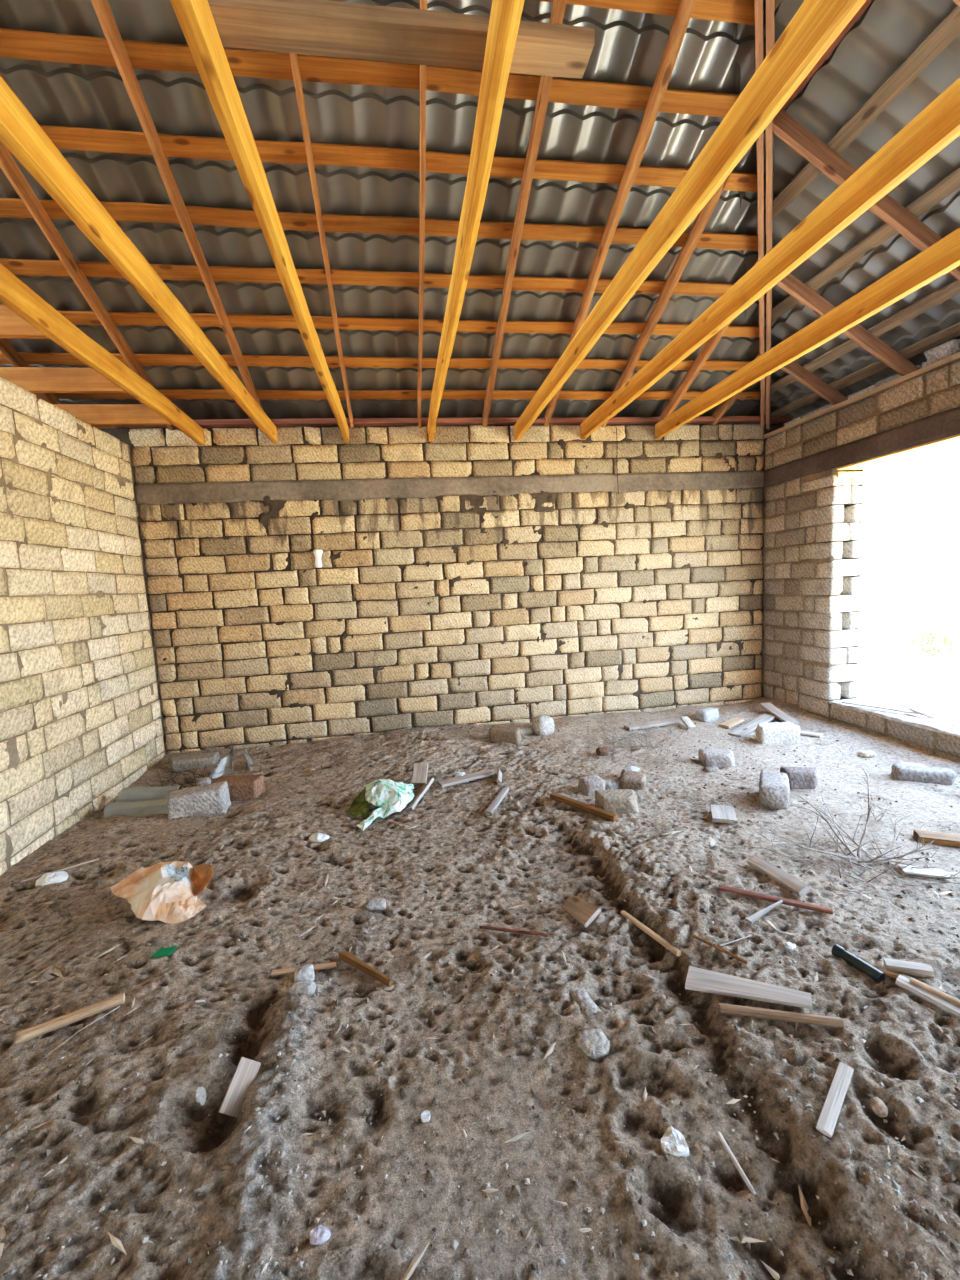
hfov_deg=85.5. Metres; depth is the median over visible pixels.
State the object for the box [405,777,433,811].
plank
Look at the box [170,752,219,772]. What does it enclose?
stone block
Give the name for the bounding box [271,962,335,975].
plank
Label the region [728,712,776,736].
plank
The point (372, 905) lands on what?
stone
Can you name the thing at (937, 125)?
joist
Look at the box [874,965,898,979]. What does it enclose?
chip
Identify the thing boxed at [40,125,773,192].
batten
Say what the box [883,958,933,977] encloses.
chip
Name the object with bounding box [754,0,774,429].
rafter
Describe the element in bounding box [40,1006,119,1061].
grass stalk
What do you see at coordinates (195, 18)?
joist
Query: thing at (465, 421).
wall plate
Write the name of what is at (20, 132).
joist
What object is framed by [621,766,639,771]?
stone
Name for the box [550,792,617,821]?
plank
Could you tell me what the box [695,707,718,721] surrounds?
stone
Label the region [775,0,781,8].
batten
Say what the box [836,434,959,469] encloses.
board
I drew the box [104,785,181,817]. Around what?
stone block
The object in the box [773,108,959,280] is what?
rafter
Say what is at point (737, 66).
trim
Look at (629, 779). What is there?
stone
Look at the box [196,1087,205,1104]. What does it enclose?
paper scrap
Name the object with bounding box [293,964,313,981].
stone
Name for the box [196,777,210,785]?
stone
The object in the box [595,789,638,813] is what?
stone
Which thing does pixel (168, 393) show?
batten
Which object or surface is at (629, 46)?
ceiling
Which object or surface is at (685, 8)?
rafter
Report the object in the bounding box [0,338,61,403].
rafter
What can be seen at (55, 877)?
paper scrap
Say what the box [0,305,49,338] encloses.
joist
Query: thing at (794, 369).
rafter
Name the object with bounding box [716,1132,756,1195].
stick
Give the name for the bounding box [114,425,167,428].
wall plate
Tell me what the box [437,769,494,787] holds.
plank
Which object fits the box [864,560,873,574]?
shrub
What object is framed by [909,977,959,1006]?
plank
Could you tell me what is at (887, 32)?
ceiling
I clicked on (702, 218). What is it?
rafter
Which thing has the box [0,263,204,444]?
joist
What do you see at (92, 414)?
joist
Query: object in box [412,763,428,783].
chip
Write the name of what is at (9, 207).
batten
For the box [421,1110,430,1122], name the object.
paper scrap
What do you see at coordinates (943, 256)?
joist
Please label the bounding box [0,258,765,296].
batten
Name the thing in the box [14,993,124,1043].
stick
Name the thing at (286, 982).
stone
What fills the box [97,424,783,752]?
wall
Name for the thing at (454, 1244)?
chips
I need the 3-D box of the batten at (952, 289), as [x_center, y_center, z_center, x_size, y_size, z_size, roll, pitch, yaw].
[3.212,-2.237,2.742,0.096,0.066,4.883,-4,6,-8]
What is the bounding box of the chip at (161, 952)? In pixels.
[151,946,176,957]
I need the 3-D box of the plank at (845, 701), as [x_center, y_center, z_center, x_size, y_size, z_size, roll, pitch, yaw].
[3.479,0.583,4.444,0.072,0.019,0.654,-7,7,-31]
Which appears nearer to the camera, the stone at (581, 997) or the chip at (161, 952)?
the stone at (581, 997)
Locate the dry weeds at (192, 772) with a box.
[147,758,224,787]
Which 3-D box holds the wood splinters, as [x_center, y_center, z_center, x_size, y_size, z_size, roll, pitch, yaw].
[0.293,1.186,2.339,4.985,0.132,2.954,-4,6,-8]
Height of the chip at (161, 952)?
0.013 m
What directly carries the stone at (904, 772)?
on the floor
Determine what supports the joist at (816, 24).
attached to the wall at (475, 574)
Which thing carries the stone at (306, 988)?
on the floor
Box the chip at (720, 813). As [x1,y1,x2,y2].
[710,805,737,823]
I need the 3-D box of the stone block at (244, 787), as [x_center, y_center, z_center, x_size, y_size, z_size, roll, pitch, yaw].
[-1.810,1.117,3.873,0.347,0.168,0.177,-3,6,0]
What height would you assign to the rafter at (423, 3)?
2.321 m
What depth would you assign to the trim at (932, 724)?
4.21 m
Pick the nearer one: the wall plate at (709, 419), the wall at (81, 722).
the wall at (81, 722)
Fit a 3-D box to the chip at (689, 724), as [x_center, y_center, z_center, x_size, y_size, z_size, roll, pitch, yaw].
[1.996,0.795,4.973,0.070,0.087,0.170,-3,6,-5]
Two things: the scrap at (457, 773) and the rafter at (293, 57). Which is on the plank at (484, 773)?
the scrap at (457, 773)
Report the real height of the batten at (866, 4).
0.069 m
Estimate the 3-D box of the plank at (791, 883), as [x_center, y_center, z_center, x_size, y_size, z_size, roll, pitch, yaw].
[1.372,1.085,2.398,0.062,0.058,0.304,-4,6,-14]
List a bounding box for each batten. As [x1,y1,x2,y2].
[0,28,739,116]
[0,198,772,250]
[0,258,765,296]
[0,352,750,370]
[33,389,759,399]
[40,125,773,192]
[58,311,771,336]
[91,425,116,427]
[534,0,764,26]
[764,5,959,219]
[765,167,959,321]
[765,322,959,417]
[770,279,959,393]
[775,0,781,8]
[782,0,872,110]
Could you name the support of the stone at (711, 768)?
on the floor
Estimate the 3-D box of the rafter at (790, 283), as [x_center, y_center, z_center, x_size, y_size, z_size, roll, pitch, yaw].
[2.862,-2.375,3.978,1.467,0.915,0.048,-4,6,-8]
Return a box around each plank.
[207,0,594,78]
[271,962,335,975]
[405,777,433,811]
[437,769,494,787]
[485,786,508,815]
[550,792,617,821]
[624,719,680,729]
[685,966,811,1008]
[719,1003,843,1027]
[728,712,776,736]
[747,855,809,896]
[759,703,799,725]
[816,1062,853,1137]
[842,700,935,714]
[893,701,938,717]
[895,975,959,1018]
[897,864,950,878]
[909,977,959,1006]
[913,829,959,846]
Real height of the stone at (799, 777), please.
0.135 m
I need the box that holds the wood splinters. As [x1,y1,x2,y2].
[0,758,959,1279]
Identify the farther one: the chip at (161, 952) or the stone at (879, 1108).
the chip at (161, 952)
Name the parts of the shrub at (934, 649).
stem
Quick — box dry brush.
[575,712,694,753]
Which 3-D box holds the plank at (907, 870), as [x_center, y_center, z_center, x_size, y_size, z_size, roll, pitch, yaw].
[2.085,1.089,2.440,0.185,0.026,0.070,-1,6,14]
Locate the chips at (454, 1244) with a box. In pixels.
[0,742,959,1279]
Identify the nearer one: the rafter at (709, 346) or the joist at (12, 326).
the joist at (12, 326)
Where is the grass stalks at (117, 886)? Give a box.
[0,886,125,992]
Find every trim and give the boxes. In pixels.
[733,23,752,415]
[829,698,959,736]
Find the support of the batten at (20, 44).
on the rafter
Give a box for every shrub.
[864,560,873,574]
[900,630,956,656]
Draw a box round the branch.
[727,765,959,892]
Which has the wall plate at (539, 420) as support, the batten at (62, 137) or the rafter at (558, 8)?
the rafter at (558, 8)
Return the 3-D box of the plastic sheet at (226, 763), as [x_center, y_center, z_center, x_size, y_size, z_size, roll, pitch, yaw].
[-2.155,1.030,4.296,0.084,0.274,0.300,2,8,37]
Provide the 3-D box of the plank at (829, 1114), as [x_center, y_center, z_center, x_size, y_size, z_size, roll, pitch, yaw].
[0.930,1.195,1.356,0.240,0.013,0.035,-9,8,-44]
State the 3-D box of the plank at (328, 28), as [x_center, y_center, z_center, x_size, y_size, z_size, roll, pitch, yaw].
[-0.242,-1.727,1.483,1.150,0.047,0.117,-4,6,-8]
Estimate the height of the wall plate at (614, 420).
0.056 m
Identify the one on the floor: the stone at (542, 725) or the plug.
the stone at (542, 725)
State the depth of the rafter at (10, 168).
3.23 m
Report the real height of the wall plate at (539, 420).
0.056 m
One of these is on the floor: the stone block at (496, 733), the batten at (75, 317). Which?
the stone block at (496, 733)
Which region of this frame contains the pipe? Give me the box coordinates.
[831,944,884,982]
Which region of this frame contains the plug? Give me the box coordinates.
[313,549,322,567]
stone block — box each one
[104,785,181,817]
[166,781,230,818]
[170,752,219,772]
[211,774,264,801]
[489,726,521,744]
[755,722,799,743]
[759,770,789,809]
[924,339,959,364]
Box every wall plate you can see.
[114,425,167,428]
[193,419,257,427]
[271,418,338,426]
[346,418,428,426]
[436,417,518,426]
[532,417,587,424]
[607,417,662,424]
[686,416,791,424]
[764,352,959,437]
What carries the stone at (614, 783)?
on the floor
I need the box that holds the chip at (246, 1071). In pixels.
[218,1057,260,1117]
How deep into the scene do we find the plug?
4.92 m
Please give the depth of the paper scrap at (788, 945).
1.95 m
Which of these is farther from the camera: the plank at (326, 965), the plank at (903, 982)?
the plank at (326, 965)
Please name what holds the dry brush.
on the floor
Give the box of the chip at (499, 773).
[496,769,501,782]
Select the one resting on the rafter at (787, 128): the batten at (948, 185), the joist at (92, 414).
the batten at (948, 185)
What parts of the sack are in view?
printed panel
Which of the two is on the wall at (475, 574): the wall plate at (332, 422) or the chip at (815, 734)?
the wall plate at (332, 422)
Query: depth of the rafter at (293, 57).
3.11 m
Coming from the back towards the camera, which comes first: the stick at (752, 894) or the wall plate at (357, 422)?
the wall plate at (357, 422)
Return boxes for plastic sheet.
[207,743,233,779]
[244,748,253,771]
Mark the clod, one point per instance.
(515, 1190)
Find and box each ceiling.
[0,0,764,418]
[765,0,959,423]
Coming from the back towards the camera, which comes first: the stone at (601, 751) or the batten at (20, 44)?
the stone at (601, 751)
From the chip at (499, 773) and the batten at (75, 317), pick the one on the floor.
the chip at (499, 773)
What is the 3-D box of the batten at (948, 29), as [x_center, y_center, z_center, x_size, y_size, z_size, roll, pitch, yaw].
[2.219,-2.726,1.824,0.092,0.069,3.467,-4,6,-8]
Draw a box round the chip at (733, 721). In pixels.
[719,717,743,728]
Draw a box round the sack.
[110,861,212,924]
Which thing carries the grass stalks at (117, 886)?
on the floor
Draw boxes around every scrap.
[35,871,67,886]
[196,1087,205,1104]
[309,832,328,841]
[310,1225,330,1244]
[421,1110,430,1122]
[455,772,468,783]
[661,1126,688,1156]
[784,942,795,950]
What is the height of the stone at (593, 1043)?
0.020 m
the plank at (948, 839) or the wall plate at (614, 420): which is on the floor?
the plank at (948, 839)
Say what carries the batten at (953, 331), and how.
on the rafter
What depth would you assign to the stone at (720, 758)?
3.92 m
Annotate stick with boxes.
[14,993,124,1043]
[21,858,98,882]
[480,925,548,936]
[621,910,680,955]
[692,934,746,963]
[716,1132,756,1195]
[718,884,832,914]
[720,935,751,945]
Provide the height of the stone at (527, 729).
0.066 m
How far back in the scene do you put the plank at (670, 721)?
5.05 m
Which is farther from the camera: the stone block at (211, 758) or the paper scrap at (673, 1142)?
the stone block at (211, 758)
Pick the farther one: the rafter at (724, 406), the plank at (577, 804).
the rafter at (724, 406)
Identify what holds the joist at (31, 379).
on the wall at (81, 722)
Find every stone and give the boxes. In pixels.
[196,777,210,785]
[278,973,295,996]
[287,981,315,995]
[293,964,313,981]
[365,899,385,911]
[509,724,533,734]
[532,715,553,735]
[570,989,600,1018]
[575,1028,609,1059]
[578,775,604,795]
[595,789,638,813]
[596,747,608,755]
[604,778,619,789]
[620,770,645,789]
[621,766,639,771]
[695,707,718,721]
[698,748,734,767]
[703,765,717,772]
[780,767,817,789]
[858,750,875,757]
[869,1097,887,1117]
[891,763,956,784]
[899,762,926,766]
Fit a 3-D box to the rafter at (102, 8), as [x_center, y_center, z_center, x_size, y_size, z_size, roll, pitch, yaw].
[-1.668,-2.843,2.241,0.057,2.523,5.503,-4,6,-8]
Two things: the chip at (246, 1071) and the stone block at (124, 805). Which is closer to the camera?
the chip at (246, 1071)
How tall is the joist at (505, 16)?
0.160 m
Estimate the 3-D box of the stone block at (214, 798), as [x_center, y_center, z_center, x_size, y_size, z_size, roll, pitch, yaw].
[-1.973,1.137,3.626,0.395,0.217,0.168,-4,6,-12]
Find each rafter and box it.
[0,141,174,429]
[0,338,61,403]
[91,0,262,409]
[289,53,353,427]
[417,0,426,427]
[482,0,566,426]
[544,0,695,426]
[601,170,732,426]
[660,260,757,418]
[710,353,759,425]
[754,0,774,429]
[771,347,847,404]
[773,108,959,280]
[776,273,918,375]
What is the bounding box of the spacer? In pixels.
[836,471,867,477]
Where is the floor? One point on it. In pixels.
(629, 1064)
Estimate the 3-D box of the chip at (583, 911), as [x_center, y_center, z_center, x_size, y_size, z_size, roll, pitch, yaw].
[0.439,1.190,2.292,0.092,0.097,0.206,-6,7,-25]
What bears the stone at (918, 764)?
on the floor
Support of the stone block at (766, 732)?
on the floor
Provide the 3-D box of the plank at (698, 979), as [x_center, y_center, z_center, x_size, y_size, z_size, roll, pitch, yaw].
[0.895,1.172,1.746,0.372,0.068,0.109,1,7,30]
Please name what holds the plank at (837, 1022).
on the floor
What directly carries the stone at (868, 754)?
on the floor
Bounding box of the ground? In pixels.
[859,562,959,720]
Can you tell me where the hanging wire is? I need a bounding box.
[616,427,618,493]
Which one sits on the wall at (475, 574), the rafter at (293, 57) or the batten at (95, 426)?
the batten at (95, 426)
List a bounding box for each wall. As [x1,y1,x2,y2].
[0,377,165,874]
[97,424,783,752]
[762,360,959,758]
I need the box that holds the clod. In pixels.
[0,708,959,1279]
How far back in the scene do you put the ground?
13.05 m
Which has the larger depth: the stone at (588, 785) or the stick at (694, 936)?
the stone at (588, 785)
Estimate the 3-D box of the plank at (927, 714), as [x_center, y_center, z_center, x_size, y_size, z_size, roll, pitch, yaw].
[3.602,0.574,4.298,0.062,0.018,0.513,-2,6,12]
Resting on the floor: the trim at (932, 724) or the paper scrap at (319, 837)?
the paper scrap at (319, 837)
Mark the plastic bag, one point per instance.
(390, 796)
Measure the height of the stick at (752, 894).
0.040 m
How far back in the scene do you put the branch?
2.54 m
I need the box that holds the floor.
[0,697,959,1279]
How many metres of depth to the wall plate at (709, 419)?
5.40 m
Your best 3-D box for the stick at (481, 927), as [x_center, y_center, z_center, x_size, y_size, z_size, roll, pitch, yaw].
[0.140,1.232,2.197,0.307,0.046,0.014,0,7,23]
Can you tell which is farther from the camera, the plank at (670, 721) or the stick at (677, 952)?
the plank at (670, 721)
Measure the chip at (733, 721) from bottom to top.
0.046 m
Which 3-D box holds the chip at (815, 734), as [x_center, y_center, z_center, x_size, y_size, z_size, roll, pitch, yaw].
[2.927,0.837,4.660,0.080,0.032,0.252,-8,8,-37]
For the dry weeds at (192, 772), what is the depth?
4.25 m
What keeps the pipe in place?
on the floor
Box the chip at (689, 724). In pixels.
[681,716,695,728]
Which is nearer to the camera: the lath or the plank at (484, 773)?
the lath
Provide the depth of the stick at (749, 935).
1.97 m
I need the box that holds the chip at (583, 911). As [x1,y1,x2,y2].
[562,895,600,927]
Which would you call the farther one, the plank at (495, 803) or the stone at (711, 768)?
the stone at (711, 768)
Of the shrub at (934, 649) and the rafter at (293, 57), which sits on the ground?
the shrub at (934, 649)
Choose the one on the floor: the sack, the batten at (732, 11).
the sack
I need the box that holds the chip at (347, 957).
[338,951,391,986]
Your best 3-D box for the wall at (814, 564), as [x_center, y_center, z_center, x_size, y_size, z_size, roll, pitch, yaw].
[3.796,-0.320,2.157,0.371,3.301,7.583,-4,6,-8]
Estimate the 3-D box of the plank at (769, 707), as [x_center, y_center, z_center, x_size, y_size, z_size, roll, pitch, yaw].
[2.938,0.728,5.098,0.111,0.135,0.428,-4,6,-8]
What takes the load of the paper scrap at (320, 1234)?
on the floor
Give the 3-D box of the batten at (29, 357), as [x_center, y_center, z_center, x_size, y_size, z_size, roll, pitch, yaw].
[-2.104,-2.244,4.162,9.724,0.062,0.100,-4,6,-8]
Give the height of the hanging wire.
0.660 m
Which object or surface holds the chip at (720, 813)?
on the floor
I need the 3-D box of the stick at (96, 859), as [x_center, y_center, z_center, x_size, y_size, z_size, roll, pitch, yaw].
[-2.301,1.263,2.853,0.336,0.011,0.020,-9,8,-34]
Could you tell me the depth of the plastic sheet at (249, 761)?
4.53 m
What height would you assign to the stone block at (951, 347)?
0.138 m
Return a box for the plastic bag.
[348,779,413,829]
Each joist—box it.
[0,76,277,442]
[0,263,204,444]
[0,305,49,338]
[0,367,125,392]
[52,404,170,424]
[170,0,348,442]
[428,0,523,441]
[514,0,866,440]
[580,77,959,438]
[655,227,959,438]
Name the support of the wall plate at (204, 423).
on the wall at (475, 574)
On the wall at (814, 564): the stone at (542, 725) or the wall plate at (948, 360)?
the wall plate at (948, 360)
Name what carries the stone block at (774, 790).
on the floor
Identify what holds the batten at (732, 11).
on the rafter at (558, 8)
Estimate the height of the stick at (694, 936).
0.012 m
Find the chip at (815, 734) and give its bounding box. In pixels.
[800,731,823,736]
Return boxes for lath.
[745,900,782,923]
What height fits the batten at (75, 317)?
0.062 m

